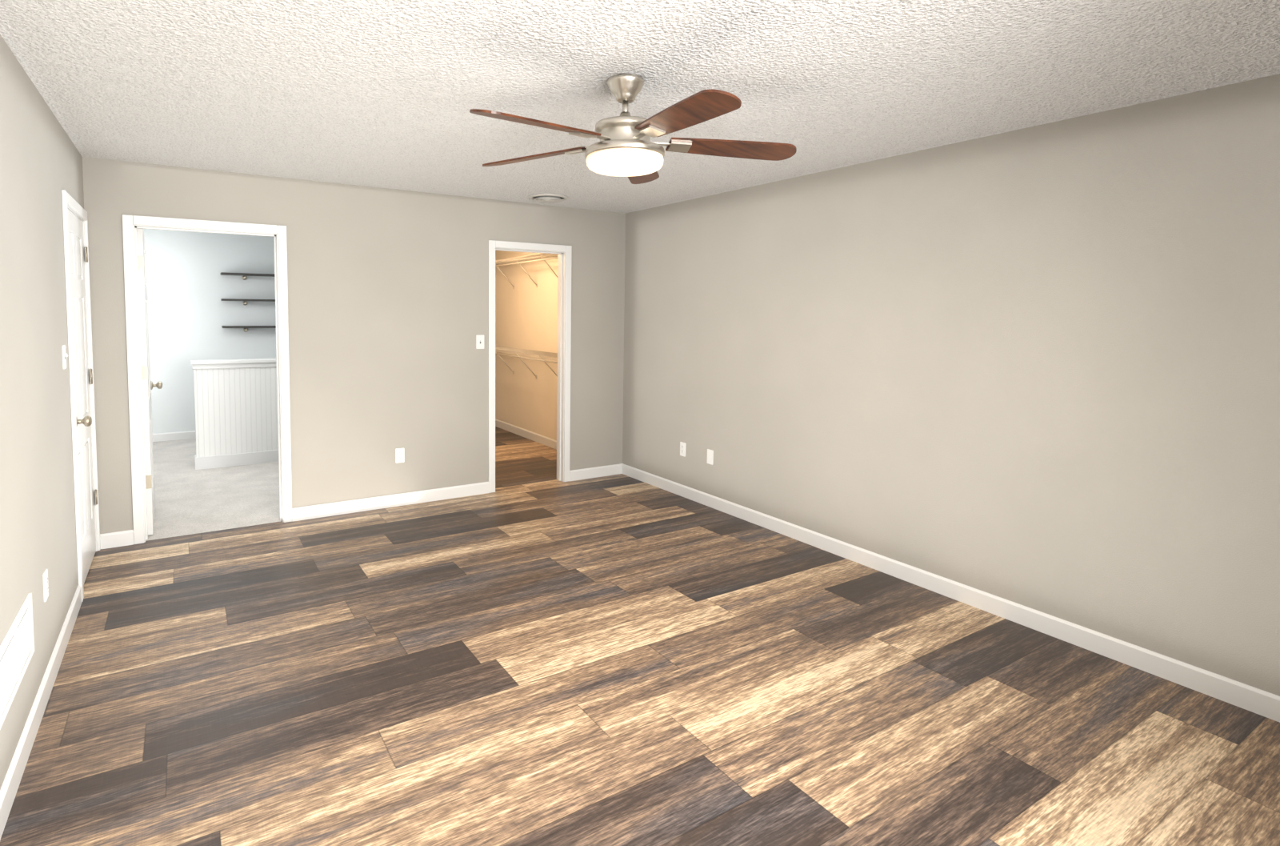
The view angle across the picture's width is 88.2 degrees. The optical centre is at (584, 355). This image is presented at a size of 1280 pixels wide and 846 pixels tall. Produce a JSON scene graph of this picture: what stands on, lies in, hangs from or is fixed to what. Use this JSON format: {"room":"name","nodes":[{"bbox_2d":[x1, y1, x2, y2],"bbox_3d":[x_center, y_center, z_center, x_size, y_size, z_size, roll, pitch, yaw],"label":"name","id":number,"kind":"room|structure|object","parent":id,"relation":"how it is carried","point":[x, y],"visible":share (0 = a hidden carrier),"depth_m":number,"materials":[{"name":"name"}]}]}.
{"room":"empty bedroom","nodes":[
{"label":"empty bedroom","id":0,"kind":"room"},
{"bbox_2d":[0,34,83,789],"bbox_3d":[-1.582,0.192,1.530,0.120,2.440,5.868,-2,4,-31],"label":"wall","id":1,"kind":"structure","parent":0,"point":[38,525],"depth_m":2.54,"materials":[{"name":"beige paint"}]},
{"bbox_2d":[0,592,34,728],"bbox_3d":[-1.798,0.985,2.049,0.009,0.215,0.760,-2,4,-31],"label":"air vent","id":2,"kind":"object","parent":1,"relation":"in","point":[17,648],"visible":1,"depth_m":2.14,"materials":[{"name":"white metal"}]},
{"bbox_2d":[0,584,82,839],"bbox_3d":[-1.342,1.383,1.324,0.013,0.095,4.883,-2,4,-31],"label":"baseboard","id":3,"kind":"structure","parent":1,"relation":"attached to","point":[12,780],"depth_m":2.34,"materials":[{"name":"white wood"}]},
{"bbox_2d":[43,568,48,601],"bbox_3d":[-2.157,0.920,2.635,0.008,0.115,0.070,-2,4,-31],"label":"outlet","id":4,"kind":"object","parent":1,"relation":"attached to","point":[46,586],"visible":1,"depth_m":2.62,"materials":[{"name":"white plastic"}]},
{"bbox_2d":[62,344,67,368],"bbox_3d":[-2.519,0.008,3.193,0.018,0.115,0.070,-2,4,-31],"label":"switch","id":5,"kind":"object","parent":1,"relation":"attached to","point":[65,354],"visible":1,"depth_m":3.17,"materials":[{"name":"white plastic"}]},
{"bbox_2d":[61,189,100,601],"bbox_3d":[-2.881,0.204,3.681,0.136,2.107,0.878,-2,4,-31],"label":"door frame","id":6,"kind":"structure","parent":1,"relation":"attached to","point":[67,200],"depth_m":3.39,"materials":[{"name":"white wood"}]},
{"bbox_2d":[68,208,97,584],"bbox_3d":[-2.841,0.227,3.747,0.110,2.033,0.816,-2,4,-31],"label":"door","id":7,"kind":"structure","parent":1,"relation":"in","point":[76,239],"depth_m":3.77,"materials":[{"name":"white wood"}]},
{"bbox_2d":[143,228,275,433],"bbox_3d":[-4.547,-0.246,7.712,3.700,2.440,0.120,-2,4,-31],"label":"wall","id":8,"kind":"structure","parent":0,"point":[186,286],"depth_m":7.65,"materials":[{"name":"paint"}]},
{"bbox_2d":[152,430,195,441],"bbox_3d":[-4.473,0.926,7.764,3.580,0.095,0.013,-2,4,-31],"label":"baseboard","id":9,"kind":"structure","parent":8,"relation":"attached to","point":[158,437],"depth_m":7.59,"materials":[{"name":"white wood"}]},
{"bbox_2d":[220,272,274,279],"bbox_3d":[-3.851,-0.938,7.904,0.915,0.073,0.188,-2,4,-31],"label":"shelf","id":10,"kind":"object","parent":8,"relation":"attached to","point":[245,274],"visible":0.54,"depth_m":7.74,"materials":[{"name":"grey wood"}]},
{"bbox_2d":[220,298,275,304],"bbox_3d":[-3.854,-0.637,7.924,0.915,0.073,0.188,-2,4,-31],"label":"shelf","id":11,"kind":"object","parent":8,"relation":"attached to","point":[245,302],"visible":0.48,"depth_m":7.75,"materials":[{"name":"grey wood"}]},
{"bbox_2d":[221,325,275,331],"bbox_3d":[-3.857,-0.319,7.945,0.915,0.073,0.188,-2,4,-31],"label":"shelf","id":12,"kind":"object","parent":8,"relation":"attached to","point":[245,327],"visible":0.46,"depth_m":7.78,"materials":[{"name":"grey"}]},
{"bbox_2d":[190,358,278,469],"bbox_3d":[-2.895,0.541,6.735,1.930,1.030,0.164,-2,4,-31],"label":"half wall","id":13,"kind":"structure","parent":0,"point":[236,400],"depth_m":6.37,"materials":[{"name":"white wood"}]},
{"bbox_2d":[81,156,625,533],"bbox_3d":[-1.845,-0.033,4.882,5.363,2.440,0.146,-2,4,-31],"label":"wall","id":14,"kind":"structure","parent":0,"point":[388,289],"depth_m":4.99,"materials":[{"name":"beige paint"}]},
{"bbox_2d":[100,529,133,548],"bbox_3d":[-2.997,1.176,4.203,0.189,0.095,0.013,-2,4,-31],"label":"baseboard","id":15,"kind":"structure","parent":14,"relation":"attached to","point":[124,538],"depth_m":4.20,"materials":[{"name":"white wood"}]},
{"bbox_2d":[136,228,162,535],"bbox_3d":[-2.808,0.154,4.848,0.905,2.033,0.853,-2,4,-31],"label":"hall door","id":16,"kind":"structure","parent":14,"relation":"in","point":[148,385],"depth_m":4.37,"materials":[{"name":"white wood"}]},
{"bbox_2d":[121,214,291,543],"bbox_3d":[-2.534,0.154,4.481,0.944,2.107,0.137,-2,4,-31],"label":"door frame","id":17,"kind":"structure","parent":14,"relation":"attached to","point":[128,221],"depth_m":4.29,"materials":[{"name":"white wood"}]},
{"bbox_2d":[292,481,488,521],"bbox_3d":[-1.460,1.129,5.139,1.524,0.095,0.013,-2,4,-31],"label":"baseboard","id":18,"kind":"structure","parent":14,"relation":"attached to","point":[307,512],"depth_m":5.09,"materials":[{"name":"white wood"}]},
{"bbox_2d":[395,447,404,463],"bbox_3d":[-1.440,0.780,5.128,0.070,0.115,0.008,-2,4,-31],"label":"outlet","id":19,"kind":"object","parent":14,"relation":"attached to","point":[399,452],"visible":1,"depth_m":5.12,"materials":[{"name":"white plastic"}]},
{"bbox_2d":[476,334,483,348],"bbox_3d":[-0.858,-0.111,5.414,0.070,0.115,0.018,-2,4,-31],"label":"switch","id":20,"kind":"object","parent":14,"relation":"attached to","point":[480,338],"visible":1,"depth_m":5.41,"materials":[{"name":"white plastic"}]},
{"bbox_2d":[488,240,571,492],"bbox_3d":[-0.499,0.113,5.730,0.696,2.063,0.122,-2,4,-31],"label":"door frame","id":21,"kind":"structure","parent":14,"relation":"attached to","point":[562,255],"depth_m":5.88,"materials":[{"name":"white wood"}]},
{"bbox_2d":[569,463,622,480],"bbox_3d":[0.110,1.081,6.094,0.583,0.095,0.013,-2,4,-31],"label":"baseboard","id":22,"kind":"structure","parent":14,"relation":"attached to","point":[615,469],"depth_m":6.08,"materials":[{"name":"white wood"}]},
{"bbox_2d":[0,426,1279,845],"bbox_3d":[-1.324,1.296,4.092,5.363,0.103,9.830,-2,4,-31],"label":"floor","id":23,"kind":"structure","parent":0,"point":[620,659],"depth_m":2.60,"materials":[{"name":"wood"}]},
{"bbox_2d":[0,0,1279,213],"bbox_3d":[0.162,-1.134,2.584,4.264,0.100,6.014,-2,4,-31],"label":"ceiling","id":24,"kind":"structure","parent":0,"point":[381,94],"depth_m":2.52,"materials":[{"name":"white paint"}]},
{"bbox_2d":[528,192,567,203],"bbox_3d":[-0.293,-1.248,5.249,0.314,0.034,0.314,-2,4,-31],"label":"ceiling vent","id":25,"kind":"object","parent":24,"relation":"in","point":[547,198],"visible":1,"depth_m":5.18,"materials":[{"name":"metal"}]},
{"bbox_2d":[469,73,796,183],"bbox_3d":[0.155,-0.902,2.562,1.328,0.360,1.319,-2,4,-31],"label":"fan","id":26,"kind":"object","parent":24,"relation":"attached to","point":[625,148],"visible":1,"depth_m":2.51,"materials":[{"name":"brown wood"}]},
{"bbox_2d":[495,73,1279,695],"bbox_3d":[0.922,-0.038,5.367,0.132,2.440,9.830,-2,4,-31],"label":"wall","id":27,"kind":"structure","parent":0,"point":[1037,367],"depth_m":3.29,"materials":[{"name":"beige paint"}]},
{"bbox_2d":[495,418,556,449],"bbox_3d":[-0.687,0.952,7.923,0.013,0.095,3.684,-2,4,-31],"label":"baseboard","id":28,"kind":"structure","parent":27,"relation":"attached to","point":[544,440],"depth_m":7.92,"materials":[{"name":"white wood"}]},
{"bbox_2d":[495,345,557,378],"bbox_3d":[-0.805,0.099,7.782,0.310,0.328,3.596,-2,4,-31],"label":"closet shelf","id":29,"kind":"object","parent":27,"relation":"attached to","point":[502,349],"visible":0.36,"depth_m":7.45,"materials":[{"name":"white metal"}]},
{"bbox_2d":[495,252,558,288],"bbox_3d":[-0.794,-0.961,7.712,0.310,0.328,3.596,-2,4,-31],"label":"closet shelf","id":30,"kind":"object","parent":27,"relation":"attached to","point":[515,260],"visible":0.38,"depth_m":7.45,"materials":[{"name":"white metal"}]},
{"bbox_2d":[680,441,685,456],"bbox_3d":[0.814,0.781,5.473,0.008,0.115,0.070,-2,4,-31],"label":"outlet","id":31,"kind":"object","parent":27,"relation":"attached to","point":[682,445],"visible":1,"depth_m":5.47,"materials":[{"name":"white plastic"}]},
{"bbox_2d":[706,448,713,464],"bbox_3d":[0.988,0.801,5.191,0.007,0.115,0.070,-2,4,-31],"label":"outlet plate","id":32,"kind":"object","parent":27,"relation":"attached to","point":[710,452],"visible":1,"depth_m":5.18,"materials":[{"name":"white plastic"}]},
{"bbox_2d":[621,463,1279,722],"bbox_3d":[1.855,1.251,3.782,0.013,0.095,5.761,-2,4,-31],"label":"baseboard","id":33,"kind":"structure","parent":27,"relation":"attached to","point":[1265,703],"depth_m":3.27,"materials":[{"name":"white wood"}]}
]}

